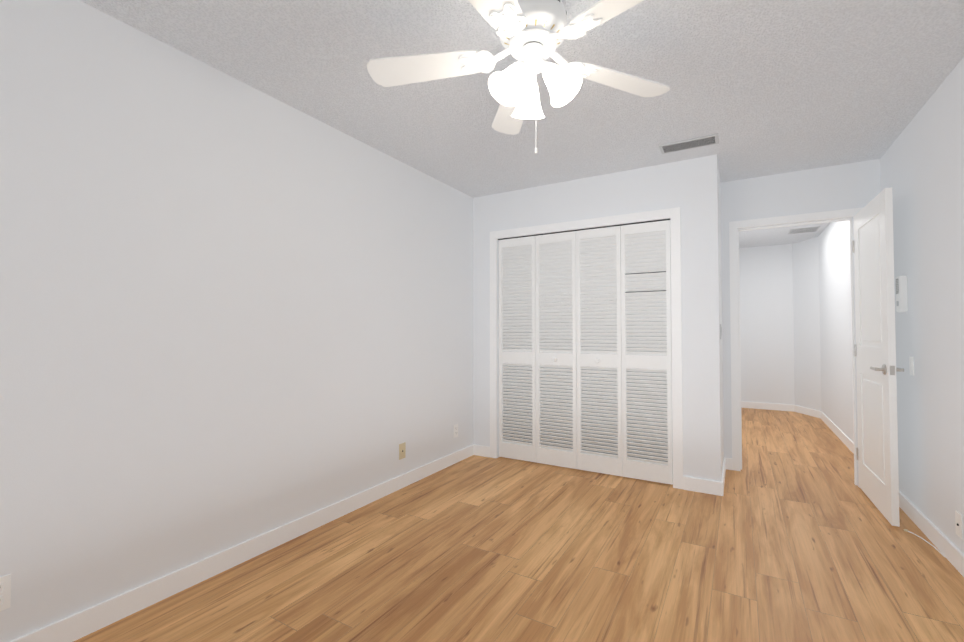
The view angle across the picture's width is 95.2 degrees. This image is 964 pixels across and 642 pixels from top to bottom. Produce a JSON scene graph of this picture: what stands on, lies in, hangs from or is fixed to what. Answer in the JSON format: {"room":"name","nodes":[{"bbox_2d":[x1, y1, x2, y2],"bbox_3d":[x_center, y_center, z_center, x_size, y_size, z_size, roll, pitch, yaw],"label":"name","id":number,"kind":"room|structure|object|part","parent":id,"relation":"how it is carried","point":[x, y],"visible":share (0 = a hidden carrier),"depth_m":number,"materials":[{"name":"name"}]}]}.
{"room":"empty bedroom","nodes":[
{"label":"empty bedroom","id":0,"kind":"room"},
{"bbox_2d":[0,0,472,641],"bbox_3d":[-1.028,0.005,2.668,0.100,2.440,5.220,-1,-2,30],"label":"wall","id":1,"kind":"structure","parent":0,"point":[234,312],"depth_m":2.01,"materials":[{"name":"paint"}]},
{"bbox_2d":[0,574,10,610],"bbox_3d":[-1.643,0.929,1.488,0.007,0.115,0.070,-1,-2,30],"label":"electrical outlet","id":2,"kind":"object","parent":1,"relation":"attached to","point":[5,590],"visible":1,"depth_m":1.51,"materials":[{"name":"white plastic"}]},
{"bbox_2d":[10,444,477,641],"bbox_3d":[-1.161,1.170,2.301,0.013,0.095,4.300,-1,-2,30],"label":"baseboard","id":3,"kind":"structure","parent":1,"relation":"attached to","point":[80,624],"depth_m":2.09,"materials":[{"name":"paint"}]},
{"bbox_2d":[399,442,405,459],"bbox_3d":[-0.593,0.970,3.283,0.009,0.115,0.070,-1,-2,30],"label":"electrical outlet","id":4,"kind":"object","parent":1,"relation":"attached to","point":[402,447],"visible":1,"depth_m":3.28,"materials":[{"name":"beige plastic"}]},
{"bbox_2d":[454,424,457,437],"bbox_3d":[-0.231,0.974,3.906,0.007,0.115,0.070,-1,-2,30],"label":"electrical outlet","id":5,"kind":"object","parent":1,"relation":"attached to","point":[455,430],"visible":1,"depth_m":3.90,"materials":[{"name":"white plastic"}]},
{"bbox_2d":[74,408,963,641],"bbox_3d":[1.507,1.291,3.312,3.800,0.100,8.940,-1,-2,30],"label":"floor","id":6,"kind":"structure","parent":0,"point":[792,534],"depth_m":2.17,"materials":[{"name":"brown wood"}]},
{"bbox_2d":[904,529,945,557],"bbox_3d":[2.422,1.215,2.416,0.086,0.008,0.312,-1,-2,30],"label":"cord","id":7,"kind":"object","parent":6,"relation":"on","point":[905,530],"visible":1,"depth_m":2.42,"materials":[{"name":"white plastic"}]},
{"bbox_2d":[80,0,963,247],"bbox_3d":[1.507,-1.249,3.370,3.800,0.100,8.940,-1,-2,30],"label":"ceiling","id":8,"kind":"structure","parent":0,"point":[765,87],"depth_m":2.21,"materials":[{"name":"white paint"}]},
{"bbox_2d":[367,0,669,153],"bbox_3d":[0.168,-0.926,1.609,1.265,0.626,1.216,-1,-2,30],"label":"ceiling fan","id":9,"kind":"object","parent":8,"relation":"hanging from","point":[533,34],"depth_m":1.64,"materials":[{"name":"white metal"}]},
{"bbox_3d":[0.211,-0.868,1.637,0.318,0.153,0.340,-1,-2,30],"label":"ceiling fan shade","id":10,"kind":"part","parent":9,"relation":"part of","materials":[{"name":"white glass"}]},
{"bbox_2d":[659,133,718,153],"bbox_3d":[1.407,-1.202,2.999,0.360,0.011,0.160,-1,-2,30],"label":"ceiling vent","id":11,"kind":"object","parent":8,"relation":"in","point":[702,141],"visible":0.98,"depth_m":2.99,"materials":[{"name":"grey metal"}]},
{"bbox_2d":[788,226,819,233],"bbox_3d":[4.060,-1.143,5.560,0.300,0.011,0.300,-1,-2,30],"label":"ceiling vent","id":12,"kind":"object","parent":8,"relation":"in","point":[803,230],"visible":1,"depth_m":5.54,"materials":[{"name":"white metal"}]},
{"bbox_2d":[473,154,721,481],"bbox_3d":[0.832,0.029,3.712,2.060,2.440,0.100,-1,-2,30],"label":"wall","id":13,"kind":"structure","parent":0,"point":[689,187],"depth_m":3.32,"materials":[{"name":"paint"}]},
{"bbox_2d":[499,236,535,461],"bbox_3d":[0.320,0.245,3.989,0.367,1.998,0.029,-1,-2,30],"label":"closet door","id":14,"kind":"structure","parent":13,"relation":"in","point":[517,348],"depth_m":3.98,"materials":[{"name":"paint"}]},
{"bbox_2d":[535,231,576,468],"bbox_3d":[0.629,0.240,3.786,0.367,1.998,0.068,-1,-2,30],"label":"closet door","id":15,"kind":"structure","parent":13,"relation":"in","point":[556,395],"depth_m":3.79,"materials":[{"name":"paint"}]},
{"bbox_2d":[498,219,669,239],"bbox_3d":[0.800,-0.766,3.735,1.490,0.008,0.035,-1,-2,30],"label":"trim","id":16,"kind":"structure","parent":13,"relation":"attached to","point":[587,229],"depth_m":3.67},
{"bbox_2d":[490,207,682,488],"bbox_3d":[0.778,0.204,3.675,1.630,2.090,0.012,-1,-2,30],"label":"trim","id":17,"kind":"structure","parent":13,"relation":"attached to","point":[673,215],"depth_m":3.35,"materials":[{"name":"paint"}]},
{"bbox_2d":[576,226,621,475],"bbox_3d":[0.949,0.236,3.600,0.367,1.998,0.068,-1,-2,30],"label":"closet door","id":18,"kind":"structure","parent":13,"relation":"in","point":[599,350],"depth_m":3.61,"materials":[{"name":"paint"}]},
{"bbox_2d":[621,220,672,484],"bbox_3d":[1.278,0.232,3.430,0.367,1.998,0.029,-1,-2,30],"label":"closet door","id":19,"kind":"structure","parent":13,"relation":"in","point":[647,447],"depth_m":3.42,"materials":[{"name":"paint"}]},
{"bbox_2d":[718,166,723,473],"bbox_3d":[1.855,0.025,3.520,0.100,2.440,0.600,-1,-2,30],"label":"wall","id":20,"kind":"structure","parent":0,"point":[720,312],"depth_m":3.47,"materials":[{"name":"paint"}]},
{"bbox_2d":[718,457,731,495],"bbox_3d":[1.887,1.195,3.410,0.040,0.095,0.713,-1,-2,30],"label":"baseboard","id":21,"kind":"structure","parent":20,"relation":"attached to","point":[727,463],"depth_m":3.38,"materials":[{"name":"paint"}]},
{"bbox_2d":[739,221,853,441],"bbox_3d":[3.486,0.061,5.092,1.212,2.440,3.520,-1,-2,30],"label":"wall","id":22,"kind":"structure","parent":0,"point":[795,326],"depth_m":6.26,"materials":[{"name":"paint"}]},
{"bbox_2d":[741,401,853,453],"bbox_3d":[3.455,1.232,5.025,1.000,0.095,3.420,-1,-2,30],"label":"baseboard","id":23,"kind":"structure","parent":22,"relation":"attached to","point":[839,433],"depth_m":6.13,"materials":[{"name":"paint"}]},
{"bbox_2d":[721,159,880,486],"bbox_3d":[1.682,0.037,4.038,3.200,2.440,0.120,-1,-2,30],"label":"wall","id":24,"kind":"structure","parent":0,"point":[843,186],"depth_m":3.55,"materials":[{"name":"paint"}]},
{"bbox_2d":[729,207,863,487],"bbox_3d":[2.511,0.201,3.550,0.880,2.090,0.144,-1,-2,30],"label":"door frame","id":25,"kind":"structure","parent":24,"relation":"attached to","point":[735,347],"depth_m":3.68,"materials":[{"name":"paint"}]},
{"bbox_2d":[852,187,903,526],"bbox_3d":[2.631,0.213,2.958,0.135,2.014,0.766,-1,-2,29],"label":"bedroom door","id":26,"kind":"structure","parent":24,"relation":"in","point":[875,351],"depth_m":2.83,"materials":[{"name":"paint"}]},
{"bbox_2d":[880,57,963,553],"bbox_3d":[1.705,-0.033,1.003,0.100,2.440,5.100,-1,-2,30],"label":"wall","id":27,"kind":"structure","parent":0,"point":[922,165],"depth_m":2.41,"materials":[{"name":"paint"}]},
{"bbox_2d":[896,275,907,311],"bbox_3d":[2.673,-0.172,2.804,0.041,0.230,0.084,-1,-2,30],"label":"intercom","id":28,"kind":"object","parent":27,"relation":"attached to","point":[901,295],"visible":1,"depth_m":2.77,"materials":[{"name":"white plastic"}]},
{"bbox_2d":[909,356,913,375],"bbox_3d":[2.641,0.276,2.708,0.010,0.115,0.070,-1,-2,30],"label":"light switch","id":29,"kind":"object","parent":27,"relation":"attached to","point":[911,363],"visible":1,"depth_m":2.70,"materials":[{"name":"white plastic"}]},
{"bbox_2d":[899,491,963,576],"bbox_3d":[1.670,1.141,1.055,0.040,0.095,5.000,-1,-2,30],"label":"baseboard","id":30,"kind":"structure","parent":27,"relation":"attached to","point":[943,544],"depth_m":2.40,"materials":[{"name":"paint"}]},
{"bbox_2d":[955,511,962,539],"bbox_3d":[2.324,0.994,2.147,0.009,0.115,0.070,-1,-2,30],"label":"electrical outlet","id":31,"kind":"object","parent":27,"relation":"attached to","point":[958,524],"visible":1,"depth_m":2.14,"materials":[{"name":"white plastic"}]}
]}

